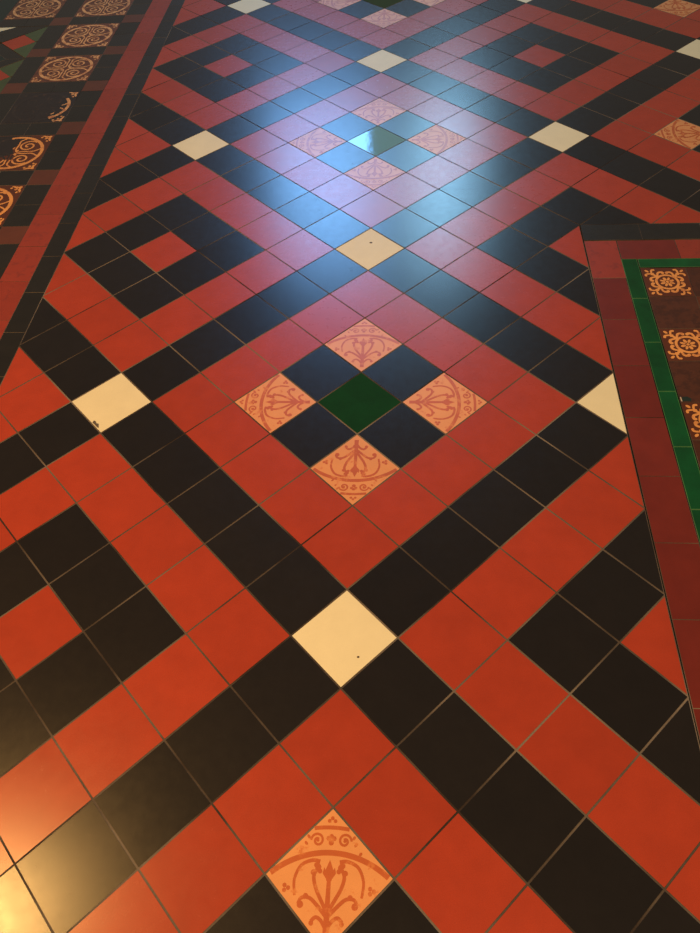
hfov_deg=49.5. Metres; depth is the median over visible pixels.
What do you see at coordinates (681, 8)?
tile
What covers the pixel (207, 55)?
tile
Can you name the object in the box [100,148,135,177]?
tile
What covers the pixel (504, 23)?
tile
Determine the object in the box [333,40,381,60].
tile
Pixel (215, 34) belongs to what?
tile
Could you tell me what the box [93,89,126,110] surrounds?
tile
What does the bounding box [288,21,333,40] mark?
tile
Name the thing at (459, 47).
tile
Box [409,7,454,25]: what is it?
tile
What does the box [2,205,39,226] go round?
tile
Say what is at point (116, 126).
tile
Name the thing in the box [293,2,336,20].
tile
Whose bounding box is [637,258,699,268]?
tile
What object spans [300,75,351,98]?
tile
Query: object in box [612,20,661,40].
tile
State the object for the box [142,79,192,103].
tile
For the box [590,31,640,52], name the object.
tile
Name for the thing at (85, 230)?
tile
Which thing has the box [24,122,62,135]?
tile
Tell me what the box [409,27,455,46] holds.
tile
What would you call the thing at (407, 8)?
tile
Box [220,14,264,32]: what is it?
tile
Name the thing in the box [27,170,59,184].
tile
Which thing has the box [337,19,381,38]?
tile
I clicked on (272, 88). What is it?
tile
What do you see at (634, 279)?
tile
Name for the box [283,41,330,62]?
tile
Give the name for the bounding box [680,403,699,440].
tile
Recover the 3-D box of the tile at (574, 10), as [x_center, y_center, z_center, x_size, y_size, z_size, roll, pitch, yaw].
[0.999,-1.995,3.332,0.146,0.010,0.150,-36,58,-23]
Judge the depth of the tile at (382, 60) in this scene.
3.13 m
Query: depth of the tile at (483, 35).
3.23 m
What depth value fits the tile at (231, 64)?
3.18 m
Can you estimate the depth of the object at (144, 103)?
3.00 m
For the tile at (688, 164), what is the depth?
2.52 m
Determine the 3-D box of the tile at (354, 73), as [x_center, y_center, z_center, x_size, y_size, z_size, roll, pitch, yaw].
[0.019,-1.588,3.074,0.148,0.010,0.149,-36,57,-23]
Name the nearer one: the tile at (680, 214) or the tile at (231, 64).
the tile at (680, 214)
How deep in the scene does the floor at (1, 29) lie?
3.56 m
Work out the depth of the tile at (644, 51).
3.04 m
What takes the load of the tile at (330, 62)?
on the floor at (317, 1)
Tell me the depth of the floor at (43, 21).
3.58 m
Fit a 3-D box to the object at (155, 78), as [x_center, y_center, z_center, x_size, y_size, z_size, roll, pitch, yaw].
[-0.786,-1.597,3.138,0.106,0.010,0.206,0,51,4]
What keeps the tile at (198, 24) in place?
on the floor at (317, 1)
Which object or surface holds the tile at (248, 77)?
on the floor at (317, 1)
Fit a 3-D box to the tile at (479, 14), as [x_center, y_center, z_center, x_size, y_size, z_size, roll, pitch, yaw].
[0.576,-2.000,3.366,0.146,0.010,0.149,-36,57,-23]
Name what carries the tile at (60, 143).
on the floor at (317, 1)
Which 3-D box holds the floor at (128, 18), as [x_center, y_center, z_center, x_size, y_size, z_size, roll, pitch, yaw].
[-1.015,-2.094,3.555,0.093,0.010,0.087,0,51,4]
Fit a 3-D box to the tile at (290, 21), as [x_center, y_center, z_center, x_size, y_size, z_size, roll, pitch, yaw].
[-0.273,-2.007,3.432,0.148,0.010,0.149,-36,58,-23]
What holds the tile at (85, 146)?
on the floor at (317, 1)
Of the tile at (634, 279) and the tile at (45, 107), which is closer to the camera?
the tile at (634, 279)
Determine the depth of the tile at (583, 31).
3.19 m
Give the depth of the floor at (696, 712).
1.38 m
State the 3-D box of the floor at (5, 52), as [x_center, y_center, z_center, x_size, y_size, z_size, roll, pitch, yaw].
[-1.531,-1.841,3.388,0.059,0.010,0.235,-36,57,-23]
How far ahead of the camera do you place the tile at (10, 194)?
2.62 m
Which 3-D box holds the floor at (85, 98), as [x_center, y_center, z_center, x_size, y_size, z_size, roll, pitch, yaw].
[-1.058,-1.484,3.066,0.093,0.010,0.126,0,51,4]
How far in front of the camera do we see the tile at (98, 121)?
2.93 m
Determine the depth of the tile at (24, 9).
3.69 m
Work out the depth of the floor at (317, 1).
1.70 m
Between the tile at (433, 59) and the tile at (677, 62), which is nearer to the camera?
the tile at (677, 62)
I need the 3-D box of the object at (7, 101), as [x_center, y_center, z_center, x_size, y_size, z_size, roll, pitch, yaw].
[-1.407,-1.436,3.053,0.091,0.010,0.254,0,51,5]
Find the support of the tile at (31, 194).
on the floor at (317, 1)
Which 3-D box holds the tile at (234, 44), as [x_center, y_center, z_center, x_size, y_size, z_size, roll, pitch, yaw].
[-0.498,-1.843,3.316,0.148,0.010,0.150,-37,58,-23]
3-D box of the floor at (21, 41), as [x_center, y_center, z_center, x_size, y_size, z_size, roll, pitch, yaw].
[-1.508,-1.927,3.455,0.112,0.010,0.112,-36,57,-23]
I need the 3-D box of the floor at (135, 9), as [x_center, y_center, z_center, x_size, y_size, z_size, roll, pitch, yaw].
[-1.010,-2.178,3.622,0.093,0.010,0.126,0,51,4]
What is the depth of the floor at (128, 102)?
3.01 m
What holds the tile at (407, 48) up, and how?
on the floor at (317, 1)
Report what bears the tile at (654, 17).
on the floor at (317, 1)
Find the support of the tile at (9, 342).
on the floor at (317, 1)
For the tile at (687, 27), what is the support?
on the floor at (317, 1)
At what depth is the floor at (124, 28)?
3.48 m
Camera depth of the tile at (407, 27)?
3.32 m
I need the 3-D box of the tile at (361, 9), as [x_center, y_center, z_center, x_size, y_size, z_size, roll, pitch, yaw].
[0.052,-2.088,3.474,0.147,0.010,0.148,-36,58,-23]
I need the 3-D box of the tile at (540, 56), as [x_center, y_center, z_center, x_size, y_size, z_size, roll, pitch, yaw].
[0.768,-1.663,3.081,0.147,0.010,0.150,-36,57,-23]
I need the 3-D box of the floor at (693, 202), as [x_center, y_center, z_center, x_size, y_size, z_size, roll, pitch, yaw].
[1.144,-0.821,2.376,0.148,0.010,0.149,-36,58,-23]
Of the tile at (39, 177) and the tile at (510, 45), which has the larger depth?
the tile at (510, 45)
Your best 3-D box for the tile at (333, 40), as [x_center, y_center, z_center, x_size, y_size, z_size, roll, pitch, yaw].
[-0.071,-1.839,3.283,0.148,0.010,0.148,-36,57,-23]
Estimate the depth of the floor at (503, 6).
3.41 m
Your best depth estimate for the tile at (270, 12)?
3.50 m
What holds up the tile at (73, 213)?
on the floor at (317, 1)
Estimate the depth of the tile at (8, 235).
2.48 m
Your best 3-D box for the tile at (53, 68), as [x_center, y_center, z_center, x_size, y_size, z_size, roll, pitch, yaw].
[-1.216,-1.703,3.254,0.252,0.010,0.248,0,51,4]
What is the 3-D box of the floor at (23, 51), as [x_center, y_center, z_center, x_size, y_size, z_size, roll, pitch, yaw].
[-1.468,-1.861,3.399,0.086,0.010,0.166,0,51,4]
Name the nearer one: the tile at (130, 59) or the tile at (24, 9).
the tile at (130, 59)
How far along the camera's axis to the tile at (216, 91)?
3.04 m
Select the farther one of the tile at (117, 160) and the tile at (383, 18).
the tile at (383, 18)
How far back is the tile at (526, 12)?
3.34 m
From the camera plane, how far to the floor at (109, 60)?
3.28 m
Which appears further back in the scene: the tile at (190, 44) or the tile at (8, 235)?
the tile at (190, 44)
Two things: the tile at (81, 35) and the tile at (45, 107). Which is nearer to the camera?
the tile at (45, 107)
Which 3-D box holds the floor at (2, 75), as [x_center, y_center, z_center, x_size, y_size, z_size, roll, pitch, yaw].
[-1.526,-1.657,3.239,0.113,0.010,0.112,-36,57,-23]
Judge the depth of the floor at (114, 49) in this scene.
3.34 m
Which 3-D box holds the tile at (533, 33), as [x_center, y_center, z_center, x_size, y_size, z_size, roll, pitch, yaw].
[0.778,-1.831,3.215,0.147,0.010,0.150,-36,57,-23]
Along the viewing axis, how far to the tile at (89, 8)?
3.65 m
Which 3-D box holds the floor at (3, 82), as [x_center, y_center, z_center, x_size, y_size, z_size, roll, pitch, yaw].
[-1.487,-1.591,3.183,0.086,0.010,0.166,0,51,4]
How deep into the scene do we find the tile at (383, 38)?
3.26 m
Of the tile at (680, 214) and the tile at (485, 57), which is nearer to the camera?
the tile at (680, 214)
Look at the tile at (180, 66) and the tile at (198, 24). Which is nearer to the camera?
the tile at (180, 66)
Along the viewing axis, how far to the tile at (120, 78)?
3.16 m
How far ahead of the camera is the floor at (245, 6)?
3.57 m
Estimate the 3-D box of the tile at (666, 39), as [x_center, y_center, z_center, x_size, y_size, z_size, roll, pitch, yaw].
[1.306,-1.741,3.106,0.148,0.010,0.150,-37,58,-23]
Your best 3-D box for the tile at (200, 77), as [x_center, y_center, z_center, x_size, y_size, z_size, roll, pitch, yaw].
[-0.624,-1.594,3.125,0.149,0.010,0.150,-36,58,-23]
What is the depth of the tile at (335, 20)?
3.41 m
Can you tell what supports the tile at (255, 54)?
on the floor at (317, 1)
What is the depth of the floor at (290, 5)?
3.55 m
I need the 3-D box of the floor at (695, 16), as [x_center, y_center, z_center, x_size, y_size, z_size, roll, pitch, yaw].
[1.529,-1.907,3.223,0.148,0.010,0.150,-37,58,-23]
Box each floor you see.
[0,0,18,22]
[0,0,699,932]
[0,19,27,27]
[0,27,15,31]
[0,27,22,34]
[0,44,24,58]
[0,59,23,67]
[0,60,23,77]
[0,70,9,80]
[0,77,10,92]
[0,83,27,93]
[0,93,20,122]
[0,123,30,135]
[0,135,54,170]
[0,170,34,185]
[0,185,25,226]
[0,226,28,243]
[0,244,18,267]
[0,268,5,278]
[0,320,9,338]
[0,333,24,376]
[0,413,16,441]
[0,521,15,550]
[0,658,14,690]
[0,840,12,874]
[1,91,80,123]
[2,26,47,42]
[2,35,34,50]
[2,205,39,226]
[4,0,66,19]
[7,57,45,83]
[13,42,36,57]
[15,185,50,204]
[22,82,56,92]
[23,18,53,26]
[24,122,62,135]
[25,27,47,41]
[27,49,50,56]
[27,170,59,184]
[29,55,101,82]
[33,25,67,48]
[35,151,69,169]
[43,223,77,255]
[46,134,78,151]
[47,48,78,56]
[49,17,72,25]
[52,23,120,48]
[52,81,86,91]
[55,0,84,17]
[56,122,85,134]
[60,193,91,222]
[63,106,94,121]
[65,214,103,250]
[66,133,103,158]
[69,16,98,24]
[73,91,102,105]
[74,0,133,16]
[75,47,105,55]
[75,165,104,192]
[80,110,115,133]
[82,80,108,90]
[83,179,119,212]
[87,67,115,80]
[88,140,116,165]
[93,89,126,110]
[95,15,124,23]
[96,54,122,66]
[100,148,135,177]
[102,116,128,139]
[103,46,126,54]
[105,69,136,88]
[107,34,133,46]
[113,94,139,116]
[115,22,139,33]
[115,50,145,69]
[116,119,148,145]
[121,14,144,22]
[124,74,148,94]
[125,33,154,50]
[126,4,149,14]
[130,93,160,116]
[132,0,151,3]
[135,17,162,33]
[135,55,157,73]
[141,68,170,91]
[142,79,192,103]
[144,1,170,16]
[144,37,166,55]
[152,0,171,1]
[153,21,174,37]
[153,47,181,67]
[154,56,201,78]
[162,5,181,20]
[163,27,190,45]
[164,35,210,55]
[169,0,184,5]
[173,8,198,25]
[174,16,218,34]
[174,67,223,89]
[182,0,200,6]
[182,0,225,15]
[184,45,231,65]
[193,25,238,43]
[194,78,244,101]
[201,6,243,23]
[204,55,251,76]
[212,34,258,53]
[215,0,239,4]
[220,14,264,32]
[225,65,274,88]
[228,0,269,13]
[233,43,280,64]
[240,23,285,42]
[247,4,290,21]
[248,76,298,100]
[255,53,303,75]
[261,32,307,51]
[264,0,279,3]
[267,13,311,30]
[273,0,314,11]
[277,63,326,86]
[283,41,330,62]
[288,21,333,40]
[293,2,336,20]
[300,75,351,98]
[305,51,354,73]
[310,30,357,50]
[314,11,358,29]
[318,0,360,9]
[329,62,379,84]
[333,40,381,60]
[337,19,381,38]
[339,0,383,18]
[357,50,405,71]
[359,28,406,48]
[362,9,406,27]
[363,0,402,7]
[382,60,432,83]
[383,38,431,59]
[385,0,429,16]
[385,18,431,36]
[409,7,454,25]
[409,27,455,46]
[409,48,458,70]
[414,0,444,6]
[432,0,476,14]
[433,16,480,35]
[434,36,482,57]
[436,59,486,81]
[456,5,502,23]
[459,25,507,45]
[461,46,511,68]
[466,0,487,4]
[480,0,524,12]
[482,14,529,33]
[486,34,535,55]
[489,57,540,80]
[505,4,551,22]
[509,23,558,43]
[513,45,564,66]
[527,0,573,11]
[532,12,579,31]
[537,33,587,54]
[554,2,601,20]
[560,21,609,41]
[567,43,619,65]
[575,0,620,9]
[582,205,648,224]
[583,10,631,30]
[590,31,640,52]
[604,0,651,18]
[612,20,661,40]
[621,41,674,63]
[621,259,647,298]
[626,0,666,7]
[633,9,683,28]
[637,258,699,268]
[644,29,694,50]
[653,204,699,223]
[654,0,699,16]
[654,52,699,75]
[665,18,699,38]
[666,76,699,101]
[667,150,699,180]
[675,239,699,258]
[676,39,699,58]
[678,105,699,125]
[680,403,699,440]
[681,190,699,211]
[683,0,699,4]
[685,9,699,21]
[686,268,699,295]
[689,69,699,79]
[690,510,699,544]
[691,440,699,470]
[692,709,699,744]
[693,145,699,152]
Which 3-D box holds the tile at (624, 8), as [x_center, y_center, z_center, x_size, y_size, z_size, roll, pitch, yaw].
[1.212,-1.993,3.315,0.147,0.010,0.150,-37,58,-23]
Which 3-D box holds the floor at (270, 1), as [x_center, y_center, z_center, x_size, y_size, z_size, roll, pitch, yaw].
[-0.363,-2.256,3.639,0.148,0.010,0.148,-36,57,-23]
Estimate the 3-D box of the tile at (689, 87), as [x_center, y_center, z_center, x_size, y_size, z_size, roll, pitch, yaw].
[1.287,-1.406,2.837,0.148,0.010,0.149,-37,58,-23]
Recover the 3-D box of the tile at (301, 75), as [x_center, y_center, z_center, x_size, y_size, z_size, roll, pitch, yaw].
[-0.195,-1.590,3.091,0.148,0.010,0.149,-36,57,-23]
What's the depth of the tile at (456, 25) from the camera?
3.30 m
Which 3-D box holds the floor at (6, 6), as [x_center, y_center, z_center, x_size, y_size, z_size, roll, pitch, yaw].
[-1.701,-2.198,3.688,0.093,0.010,0.341,1,51,4]
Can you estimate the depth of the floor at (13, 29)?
3.54 m
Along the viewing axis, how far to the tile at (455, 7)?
3.43 m
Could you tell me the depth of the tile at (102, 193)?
2.60 m
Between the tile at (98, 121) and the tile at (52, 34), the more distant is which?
the tile at (52, 34)
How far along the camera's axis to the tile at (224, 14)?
3.52 m
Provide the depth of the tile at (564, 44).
3.13 m
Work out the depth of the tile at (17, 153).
2.82 m
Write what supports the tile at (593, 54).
on the floor at (317, 1)
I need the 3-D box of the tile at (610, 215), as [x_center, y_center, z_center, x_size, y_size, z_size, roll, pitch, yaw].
[0.819,-0.782,2.368,0.205,0.010,0.102,0,51,5]
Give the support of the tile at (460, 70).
on the floor at (317, 1)
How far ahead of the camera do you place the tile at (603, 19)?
3.25 m
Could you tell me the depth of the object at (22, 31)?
3.52 m

